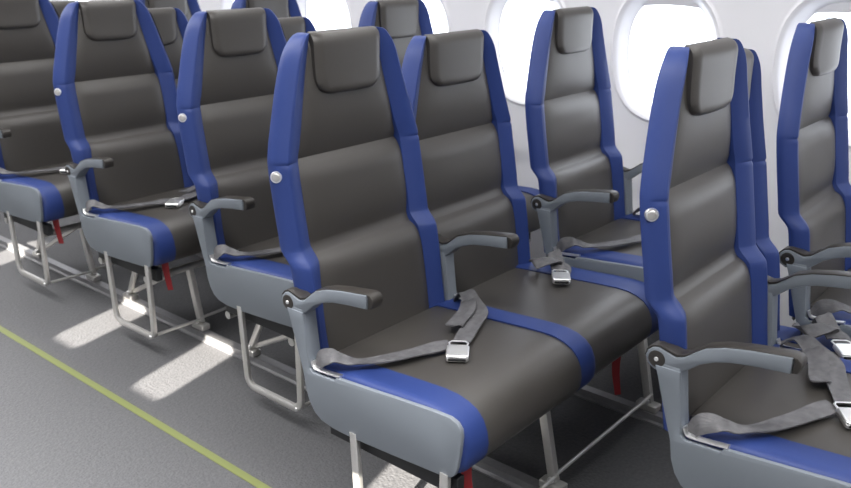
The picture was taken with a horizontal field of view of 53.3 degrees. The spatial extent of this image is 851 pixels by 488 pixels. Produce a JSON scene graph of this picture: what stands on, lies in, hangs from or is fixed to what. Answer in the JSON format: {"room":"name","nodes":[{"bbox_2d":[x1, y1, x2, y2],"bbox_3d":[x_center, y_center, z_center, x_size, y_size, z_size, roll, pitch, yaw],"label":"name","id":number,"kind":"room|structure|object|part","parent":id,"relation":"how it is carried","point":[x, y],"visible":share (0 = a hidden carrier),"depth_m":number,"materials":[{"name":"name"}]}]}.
{"room":"aircraft cabin","nodes":[
{"label":"aircraft cabin","id":0,"kind":"room"},
{"bbox_2d":[0,211,689,487],"bbox_3d":[-1.896,0.370,3.139,11.700,0.060,3.910,16,24,38],"label":"floor","id":1,"kind":"structure","parent":0,"point":[57,430],"depth_m":2.60,"materials":[{"name":"grey carpet"}]},
{"bbox_2d":[0,326,270,487],"bbox_3d":[-1.738,0.280,3.304,11.700,0.002,0.024,16,24,38],"label":"floor strip","id":2,"kind":"object","parent":1,"relation":"on","point":[220,461],"depth_m":2.60,"materials":[{"name":"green plastic"}]},
{"bbox_2d":[0,235,540,487],"bbox_3d":[-1.444,0.155,3.626,11.700,0.028,0.052,16,24,38],"label":"track","id":3,"kind":"object","parent":1,"relation":"on","point":[496,470],"visible":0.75,"depth_m":3.06,"materials":[{"name":"metal"}]},
{"bbox_2d":[5,218,114,283],"bbox_3d":[-1.296,-0.123,4.012,0.514,0.246,1.250,16,24,38],"label":"frame","id":4,"kind":"object","parent":3,"relation":"on","point":[92,274],"visible":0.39,"depth_m":3.57,"materials":[{"name":"metal"}]},
{"bbox_3d":[-1.717,-0.053,3.792,0.132,0.220,0.018,16,24,38],"label":"leg","id":5,"kind":"part","parent":4,"relation":"part of","materials":[{"name":"metal"}]},
{"bbox_2d":[0,0,78,285],"bbox_3d":[-1.545,-0.471,3.602,0.623,1.118,0.560,16,24,38],"label":"seat","id":6,"kind":"object","parent":4,"relation":"on","point":[36,190],"visible":0.52,"depth_m":3.63,"materials":[{"name":"black leather"}]},
{"bbox_3d":[-1.681,-0.236,3.434,0.508,0.263,0.011,16,24,38],"label":"panel","id":7,"kind":"part","parent":6,"relation":"part of","materials":[{"name":"grey plastic"}]},
{"bbox_3d":[-1.633,-0.096,3.481,0.380,0.044,0.024,16,24,38],"label":"pan frame","id":8,"kind":"part","parent":6,"relation":"part of","materials":[{"name":"black metal"}]},
{"bbox_2d":[0,4,72,171],"bbox_3d":[-1.714,-0.688,3.681,0.140,0.738,0.380,16,24,38],"label":"cushion","id":9,"kind":"object","parent":6,"relation":"on","point":[28,32],"depth_m":3.68,"materials":[{"name":"leather"}]},
{"bbox_2d":[16,161,78,217],"bbox_3d":[-1.486,-0.252,3.631,0.462,0.149,0.372,16,24,38],"label":"seat cushion","id":10,"kind":"object","parent":6,"relation":"on","point":[51,173],"depth_m":3.48,"materials":[{"name":"leather"}]},
{"bbox_2d":[50,0,77,19],"bbox_3d":[-1.361,-0.650,3.824,0.610,0.845,0.292,16,24,38],"label":"seat","id":11,"kind":"object","parent":4,"relation":"on","point":[59,6],"visible":0.02,"depth_m":3.77,"materials":[{"name":"leather"}]},
{"bbox_3d":[-1.291,0.066,3.708,0.018,0.023,0.725,15,24,37],"label":"tie rod","id":12,"kind":"part","parent":4,"relation":"part of","materials":[{"name":"metal"}]},
{"bbox_3d":[-1.424,0.022,3.575,0.068,0.215,0.022,14,23,34],"label":"leg","id":13,"kind":"part","parent":4,"relation":"part of","materials":[{"name":"metal"}]},
{"bbox_2d":[139,0,200,21],"bbox_3d":[-1.057,-0.763,4.108,0.610,0.897,0.550,16,24,38],"label":"seat","id":14,"kind":"object","parent":4,"relation":"on","point":[188,7],"visible":0.04,"depth_m":4.18,"materials":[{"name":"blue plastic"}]},
{"bbox_2d":[98,258,225,335],"bbox_3d":[-0.717,0.038,3.545,0.514,0.246,1.250,16,24,38],"label":"frame","id":15,"kind":"object","parent":3,"relation":"on","point":[131,294],"visible":0.35,"depth_m":3.11,"materials":[{"name":"metal"}]},
{"bbox_2d":[53,0,201,338],"bbox_3d":[-0.965,-0.310,3.134,0.623,1.118,0.560,16,24,38],"label":"seat","id":16,"kind":"object","parent":15,"relation":"on","point":[114,84],"visible":0.78,"depth_m":3.13,"materials":[{"name":"black leather"}]},
{"bbox_3d":[-1.257,-0.180,3.094,0.078,0.160,0.039,16,24,38],"label":"armrest post","id":17,"kind":"part","parent":16,"relation":"part of","materials":[{"name":"grey plastic"}]},
{"bbox_3d":[-1.197,-0.270,3.009,0.275,0.107,0.037,16,24,38],"label":"armrest","id":18,"kind":"part","parent":16,"relation":"part of","materials":[{"name":"grey plastic"}]},
{"bbox_3d":[-1.101,-0.074,2.967,0.508,0.263,0.011,16,24,38],"label":"panel","id":19,"kind":"part","parent":16,"relation":"part of","materials":[{"name":"grey plastic"}]},
{"bbox_2d":[75,8,183,204],"bbox_3d":[-1.135,-0.527,3.214,0.140,0.738,0.380,16,24,38],"label":"cushion","id":20,"kind":"object","parent":16,"relation":"on","point":[125,108],"depth_m":3.22,"materials":[{"name":"leather"}]},
{"bbox_3d":[-1.053,0.066,3.013,0.380,0.044,0.024,16,24,38],"label":"pan frame","id":21,"kind":"part","parent":16,"relation":"part of","materials":[{"name":"black metal"}]},
{"bbox_2d":[110,187,201,260],"bbox_3d":[-0.906,-0.090,3.164,0.462,0.149,0.372,16,24,38],"label":"seat cushion","id":22,"kind":"object","parent":16,"relation":"on","point":[163,206],"depth_m":3.04,"materials":[{"name":"leather"}]},
{"bbox_3d":[-0.909,-0.151,3.066,0.052,0.009,0.056,2,19,5],"label":"buckle lid","id":23,"kind":"part","parent":16,"relation":"part of","materials":[{"name":"silver metal"}]},
{"bbox_3d":[-1.137,0.109,3.325,0.132,0.220,0.018,16,24,38],"label":"leg","id":24,"kind":"part","parent":15,"relation":"part of","materials":[{"name":"metal"}]},
{"bbox_2d":[148,7,187,86],"bbox_3d":[-0.782,-0.489,3.357,0.610,0.845,0.292,16,24,38],"label":"seat","id":25,"kind":"object","parent":15,"relation":"on","point":[171,23],"visible":0.13,"depth_m":3.38,"materials":[{"name":"leather"}]},
{"bbox_2d":[163,19,182,86],"bbox_3d":[-0.973,-0.568,3.455,0.140,0.738,0.212,16,24,38],"label":"cushion","id":26,"kind":"object","parent":25,"relation":"on","point":[172,28],"depth_m":3.40,"materials":[{"name":"leather"}]},
{"bbox_3d":[-0.711,0.228,3.241,0.018,0.023,0.725,15,24,37],"label":"tie rod","id":27,"kind":"part","parent":15,"relation":"part of","materials":[{"name":"metal"}]},
{"bbox_3d":[-0.844,0.184,3.108,0.068,0.215,0.022,14,23,34],"label":"leg","id":28,"kind":"part","parent":15,"relation":"part of","materials":[{"name":"metal"}]},
{"bbox_2d":[231,0,301,17],"bbox_3d":[-0.477,-0.601,3.641,0.610,0.897,0.550,16,24,38],"label":"seat","id":29,"kind":"object","parent":15,"relation":"on","point":[281,8],"visible":0.04,"depth_m":3.69,"materials":[{"name":"black leather"}]},
{"bbox_2d":[225,237,530,407],"bbox_3d":[-0.137,0.200,3.078,0.514,0.246,1.250,16,24,38],"label":"frame","id":30,"kind":"object","parent":3,"relation":"on","point":[254,345],"visible":0.2,"depth_m":2.87,"materials":[{"name":"metal"}]},
{"bbox_2d":[176,7,304,410],"bbox_3d":[-0.386,-0.148,2.667,0.623,1.118,0.560,16,24,38],"label":"seat","id":31,"kind":"object","parent":30,"relation":"on","point":[230,58],"visible":0.56,"depth_m":2.63,"materials":[{"name":"black leather"}]},
{"bbox_3d":[-0.677,-0.018,2.627,0.078,0.160,0.039,16,24,38],"label":"armrest post","id":32,"kind":"part","parent":31,"relation":"part of","materials":[{"name":"grey plastic"}]},
{"bbox_3d":[-0.618,-0.109,2.542,0.275,0.107,0.037,16,24,38],"label":"armrest","id":33,"kind":"part","parent":31,"relation":"part of","materials":[{"name":"grey plastic"}]},
{"bbox_2d":[200,19,277,249],"bbox_3d":[-0.555,-0.365,2.746,0.140,0.738,0.380,16,24,38],"label":"cushion","id":34,"kind":"object","parent":31,"relation":"on","point":[239,57],"depth_m":2.71,"materials":[{"name":"leather"}]},
{"bbox_3d":[-0.521,0.088,2.500,0.508,0.263,0.011,16,24,38],"label":"panel","id":35,"kind":"part","parent":31,"relation":"part of","materials":[{"name":"grey plastic"}]},
{"bbox_3d":[-0.473,0.228,2.546,0.380,0.044,0.024,16,24,38],"label":"pan frame","id":36,"kind":"part","parent":31,"relation":"part of","materials":[{"name":"black metal"}]},
{"bbox_2d":[238,237,288,264],"bbox_3d":[-0.327,0.072,2.697,0.462,0.149,0.372,16,24,38],"label":"seat cushion","id":37,"kind":"object","parent":31,"relation":"on","point":[267,249],"depth_m":2.69,"materials":[{"name":"leather"}]},
{"bbox_3d":[-0.558,0.270,2.858,0.132,0.220,0.018,16,24,38],"label":"leg","id":38,"kind":"part","parent":30,"relation":"part of","materials":[{"name":"metal"}]},
{"bbox_2d":[278,16,315,41],"bbox_3d":[-0.202,-0.327,2.890,0.610,0.845,0.292,16,24,38],"label":"seat","id":39,"kind":"object","parent":30,"relation":"on","point":[290,26],"visible":0.06,"depth_m":2.86,"materials":[{"name":"leather"}]},
{"bbox_2d":[358,0,539,238],"bbox_3d":[0.103,-0.439,3.174,0.610,0.897,0.550,16,24,38],"label":"seat","id":40,"kind":"object","parent":30,"relation":"on","point":[403,20],"visible":0.12,"depth_m":3.20,"materials":[{"name":"black leather"}]},
{"bbox_2d":[375,7,421,68],"bbox_3d":[-0.068,-0.551,3.287,0.140,0.738,0.380,16,24,38],"label":"cushion","id":41,"kind":"object","parent":40,"relation":"on","point":[402,24],"depth_m":3.21,"materials":[{"name":"leather"}]},
{"bbox_2d":[522,192,539,232],"bbox_3d":[0.161,-0.114,3.237,0.462,0.149,0.372,16,24,38],"label":"seat cushion","id":42,"kind":"object","parent":40,"relation":"on","point":[533,221],"depth_m":3.18,"materials":[{"name":"leather"}]},
{"bbox_2d":[539,332,660,487],"bbox_3d":[0.352,0.397,2.509,0.514,0.246,1.532,16,24,38],"label":"frame","id":43,"kind":"object","parent":3,"relation":"on","point":[551,479],"visible":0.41,"depth_m":2.26,"materials":[{"name":"metal"}]},
{"bbox_2d":[267,26,595,487],"bbox_3d":[0.017,0.085,1.993,0.623,1.118,0.560,16,24,38],"label":"seat","id":44,"kind":"object","parent":43,"relation":"on","point":[419,375],"visible":1,"depth_m":1.97,"materials":[{"name":"black leather"}]},
{"bbox_3d":[-0.275,0.215,1.952,0.078,0.160,0.039,16,24,38],"label":"armrest post","id":45,"kind":"part","parent":44,"relation":"part of","materials":[{"name":"grey plastic"}]},
{"bbox_3d":[-0.215,0.124,1.867,0.275,0.107,0.037,16,24,38],"label":"armrest","id":46,"kind":"part","parent":44,"relation":"part of","materials":[{"name":"grey plastic"}]},
{"bbox_2d":[298,41,428,350],"bbox_3d":[-0.153,-0.132,2.072,0.140,0.738,0.380,16,24,38],"label":"cushion","id":47,"kind":"object","parent":44,"relation":"on","point":[364,223],"depth_m":2.07,"materials":[{"name":"leather"}]},
{"bbox_3d":[-0.119,0.321,1.825,0.508,0.263,0.011,16,24,38],"label":"panel","id":48,"kind":"part","parent":44,"relation":"part of","materials":[{"name":"grey plastic"}]},
{"bbox_3d":[-0.071,0.461,1.872,0.380,0.044,0.024,16,24,38],"label":"pan frame","id":49,"kind":"part","parent":44,"relation":"part of","materials":[{"name":"black metal"}]},
{"bbox_3d":[0.051,0.090,2.314,0.078,0.160,0.039,16,24,38],"label":"armrest post","id":50,"kind":"part","parent":44,"relation":"part of","materials":[{"name":"grey plastic"}]},
{"bbox_3d":[0.073,0.243,1.925,0.052,0.009,0.056,2,19,5],"label":"buckle lid","id":51,"kind":"part","parent":44,"relation":"part of","materials":[{"name":"silver metal"}]},
{"bbox_2d":[338,306,581,457],"bbox_3d":[0.075,0.305,2.022,0.462,0.149,0.372,16,24,38],"label":"seat cushion","id":52,"kind":"object","parent":44,"relation":"on","point":[513,373],"depth_m":1.95,"materials":[{"name":"leather"}]},
{"bbox_3d":[0.111,0.000,2.229,0.275,0.107,0.037,16,24,38],"label":"armrest","id":53,"kind":"part","parent":44,"relation":"part of","materials":[{"name":"grey plastic"}]},
{"bbox_2d":[402,29,658,394],"bbox_3d":[0.307,-0.084,2.363,0.610,0.959,0.511,16,24,38],"label":"seat","id":54,"kind":"object","parent":43,"relation":"on","point":[453,80],"visible":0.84,"depth_m":2.42,"materials":[{"name":"leather"}]},
{"bbox_2d":[416,44,517,292],"bbox_3d":[0.121,-0.219,2.448,0.140,0.738,0.413,16,24,38],"label":"cushion","id":55,"kind":"object","parent":54,"relation":"on","point":[463,116],"depth_m":2.46,"materials":[{"name":"leather"}]},
{"bbox_2d":[464,268,651,374],"bbox_3d":[0.317,0.208,2.408,0.527,0.149,0.366,16,24,38],"label":"seat cushion","id":56,"kind":"object","parent":54,"relation":"on","point":[613,319],"depth_m":2.34,"materials":[{"name":"leather"}]},
{"bbox_3d":[0.393,0.094,2.460,0.052,0.009,0.056,2,19,5],"label":"buckle lid","id":57,"kind":"part","parent":54,"relation":"part of","materials":[{"name":"silver metal"}]},
{"bbox_3d":[0.316,0.507,2.173,0.068,0.215,0.022,14,23,34],"label":"leg","id":58,"kind":"part","parent":43,"relation":"part of","materials":[{"name":"metal"}]},
{"bbox_2d":[525,6,643,281],"bbox_3d":[0.682,-0.278,2.706,0.610,0.897,0.550,16,24,38],"label":"seat","id":59,"kind":"object","parent":43,"relation":"on","point":[583,205],"visible":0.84,"depth_m":2.76,"materials":[{"name":"black leather"}]},
{"bbox_3d":[0.390,-0.042,2.700,0.078,0.160,0.039,16,24,38],"label":"armrest post","id":60,"kind":"part","parent":59,"relation":"part of","materials":[{"name":"grey plastic"}]},
{"bbox_3d":[0.450,-0.133,2.615,0.275,0.107,0.037,16,24,38],"label":"armrest","id":61,"kind":"part","parent":59,"relation":"part of","materials":[{"name":"grey plastic"}]},
{"bbox_2d":[544,19,613,238],"bbox_3d":[0.512,-0.389,2.820,0.140,0.738,0.380,16,24,38],"label":"cushion","id":62,"kind":"object","parent":59,"relation":"on","point":[577,118],"depth_m":2.82,"materials":[{"name":"leather"}]},
{"bbox_3d":[0.546,0.064,2.573,0.508,0.263,0.011,16,24,38],"label":"panel","id":63,"kind":"part","parent":59,"relation":"part of","materials":[{"name":"grey plastic"}]},
{"bbox_2d":[576,218,641,255],"bbox_3d":[0.740,0.048,2.770,0.462,0.149,0.372,16,24,38],"label":"seat cushion","id":64,"kind":"object","parent":59,"relation":"on","point":[621,236],"depth_m":2.82,"materials":[{"name":"leather"}]},
{"bbox_3d":[0.716,-0.167,3.062,0.078,0.160,0.039,16,24,38],"label":"armrest post","id":65,"kind":"part","parent":59,"relation":"part of","materials":[{"name":"grey plastic"}]},
{"bbox_3d":[0.776,-0.258,2.977,0.275,0.107,0.037,16,24,38],"label":"armrest","id":66,"kind":"part","parent":59,"relation":"part of","materials":[{"name":"grey plastic"}]},
{"bbox_3d":[0.358,0.587,2.204,0.016,0.023,1.007,15,24,37],"label":"tie rod","id":67,"kind":"part","parent":43,"relation":"part of","materials":[{"name":"metal"}]},
{"bbox_3d":[0.663,0.375,2.558,0.068,0.215,0.022,14,23,34],"label":"leg","id":68,"kind":"part","parent":43,"relation":"part of","materials":[{"name":"metal"}]},
{"bbox_3d":[1.032,0.526,2.136,0.514,0.247,1.250,16,24,38],"label":"frame","id":69,"kind":"object","parent":3,"relation":"on","visible":0},
{"bbox_2d":[639,37,850,487],"bbox_3d":[0.783,0.178,1.725,0.623,1.118,0.560,16,24,38],"label":"seat","id":70,"kind":"object","parent":69,"relation":"on","point":[762,411],"visible":1,"depth_m":1.71,"materials":[{"name":"leather"}]},
{"bbox_3d":[0.491,0.308,1.685,0.078,0.160,0.039,16,24,38],"label":"armrest post","id":71,"kind":"part","parent":70,"relation":"part of","materials":[{"name":"grey plastic"}]},
{"bbox_2d":[669,72,751,419],"bbox_3d":[0.614,-0.039,1.805,0.140,0.738,0.380,16,24,38],"label":"cushion","id":72,"kind":"object","parent":70,"relation":"on","point":[710,130],"depth_m":1.80,"materials":[{"name":"leather"}]},
{"bbox_3d":[0.551,0.217,1.600,0.275,0.107,0.037,16,24,38],"label":"armrest","id":73,"kind":"part","parent":70,"relation":"part of","materials":[{"name":"grey plastic"}]},
{"bbox_3d":[0.647,0.414,1.558,0.508,0.263,0.011,16,24,38],"label":"panel","id":74,"kind":"part","parent":70,"relation":"part of","materials":[{"name":"grey plastic"}]},
{"bbox_2d":[690,364,850,457],"bbox_3d":[0.842,0.398,1.755,0.462,0.149,0.372,16,24,38],"label":"seat cushion","id":75,"kind":"object","parent":70,"relation":"on","point":[800,411],"depth_m":1.76,"materials":[{"name":"leather"}]},
{"bbox_3d":[0.818,0.183,2.047,0.078,0.160,0.039,16,24,38],"label":"armrest post","id":76,"kind":"part","parent":70,"relation":"part of","materials":[{"name":"grey plastic"}]},
{"bbox_3d":[0.877,0.093,1.962,0.275,0.107,0.037,16,24,38],"label":"armrest","id":77,"kind":"part","parent":70,"relation":"part of","materials":[{"name":"grey plastic"}]},
{"bbox_3d":[0.839,0.336,1.657,0.052,0.009,0.056,2,19,5],"label":"buckle lid","id":78,"kind":"part","parent":70,"relation":"part of","materials":[{"name":"silver metal"}]},
{"bbox_2d":[744,48,850,359],"bbox_3d":[0.967,-0.001,1.948,0.610,0.845,0.292,16,24,38],"label":"seat","id":79,"kind":"object","parent":69,"relation":"on","point":[824,328],"visible":0.3,"depth_m":2.10,"materials":[{"name":"leather"}]},
{"bbox_2d":[783,342,839,357],"bbox_3d":[0.997,0.337,2.035,0.527,0.149,0.084,16,24,38],"label":"seat cushion","id":80,"kind":"object","parent":79,"relation":"on","point":[792,344],"depth_m":2.08,"materials":[{"name":"leather"}]},
{"bbox_3d":[1.002,0.251,2.007,0.052,0.009,0.056,2,19,5],"label":"buckle lid","id":81,"kind":"part","parent":79,"relation":"part of","materials":[{"name":"silver metal"}]},
{"bbox_2d":[776,17,850,338],"bbox_3d":[1.271,-0.113,2.232,0.610,0.897,0.550,16,24,38],"label":"seat","id":82,"kind":"object","parent":69,"relation":"on","point":[814,187],"visible":0.95,"depth_m":2.26,"materials":[{"name":"leather"}]},
{"bbox_3d":[0.979,0.122,2.225,0.078,0.160,0.039,16,24,38],"label":"armrest post","id":83,"kind":"part","parent":82,"relation":"part of","materials":[{"name":"grey plastic"}]},
{"bbox_3d":[1.038,0.031,2.140,0.275,0.107,0.037,16,24,38],"label":"armrest","id":84,"kind":"part","parent":82,"relation":"part of","materials":[{"name":"grey plastic"}]},
{"bbox_3d":[1.135,0.228,2.098,0.508,0.263,0.011,16,24,38],"label":"panel","id":85,"kind":"part","parent":82,"relation":"part of","materials":[{"name":"grey plastic"}]},
{"bbox_2d":[798,62,844,303],"bbox_3d":[1.101,-0.225,2.345,0.140,0.738,0.380,16,24,38],"label":"cushion","id":86,"kind":"object","parent":82,"relation":"on","point":[821,85],"depth_m":2.36,"materials":[{"name":"leather"}]},
{"bbox_2d":[810,269,850,309],"bbox_3d":[1.329,0.212,2.295,0.462,0.149,0.372,16,24,38],"label":"seat cushion","id":87,"kind":"object","parent":82,"relation":"on","point":[842,295],"depth_m":2.33,"materials":[{"name":"leather"}]},
{"bbox_2d":[194,252,662,428],"bbox_3d":[-1.097,0.023,4.011,11.700,0.028,0.052,16,24,38],"label":"track","id":88,"kind":"object","parent":1,"relation":"on","point":[602,398],"depth_m":2.63,"materials":[{"name":"metal"}]},
{"bbox_2d":[49,0,850,327],"bbox_3d":[-0.791,-1.121,3.994,11.700,2.203,0.484,16,24,38],"label":"wall","id":89,"kind":"structure","parent":0,"point":[766,27],"depth_m":3.04,"materials":[{"name":"plastic"}]},
{"bbox_2d":[642,0,699,7],"bbox_3d":[0.853,-0.666,2.970,0.332,0.412,0.055,16,24,38],"label":"window shade","id":90,"kind":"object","parent":89,"relation":"in","point":[689,3],"depth_m":2.89,"materials":[{"name":"plastic"}]},
{"bbox_2d":[814,2,850,12],"bbox_3d":[1.290,-0.544,2.618,0.332,0.412,0.055,16,24,38],"label":"window shade","id":91,"kind":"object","parent":89,"relation":"in","point":[845,7],"depth_m":2.57,"materials":[{"name":"plastic"}]}
]}

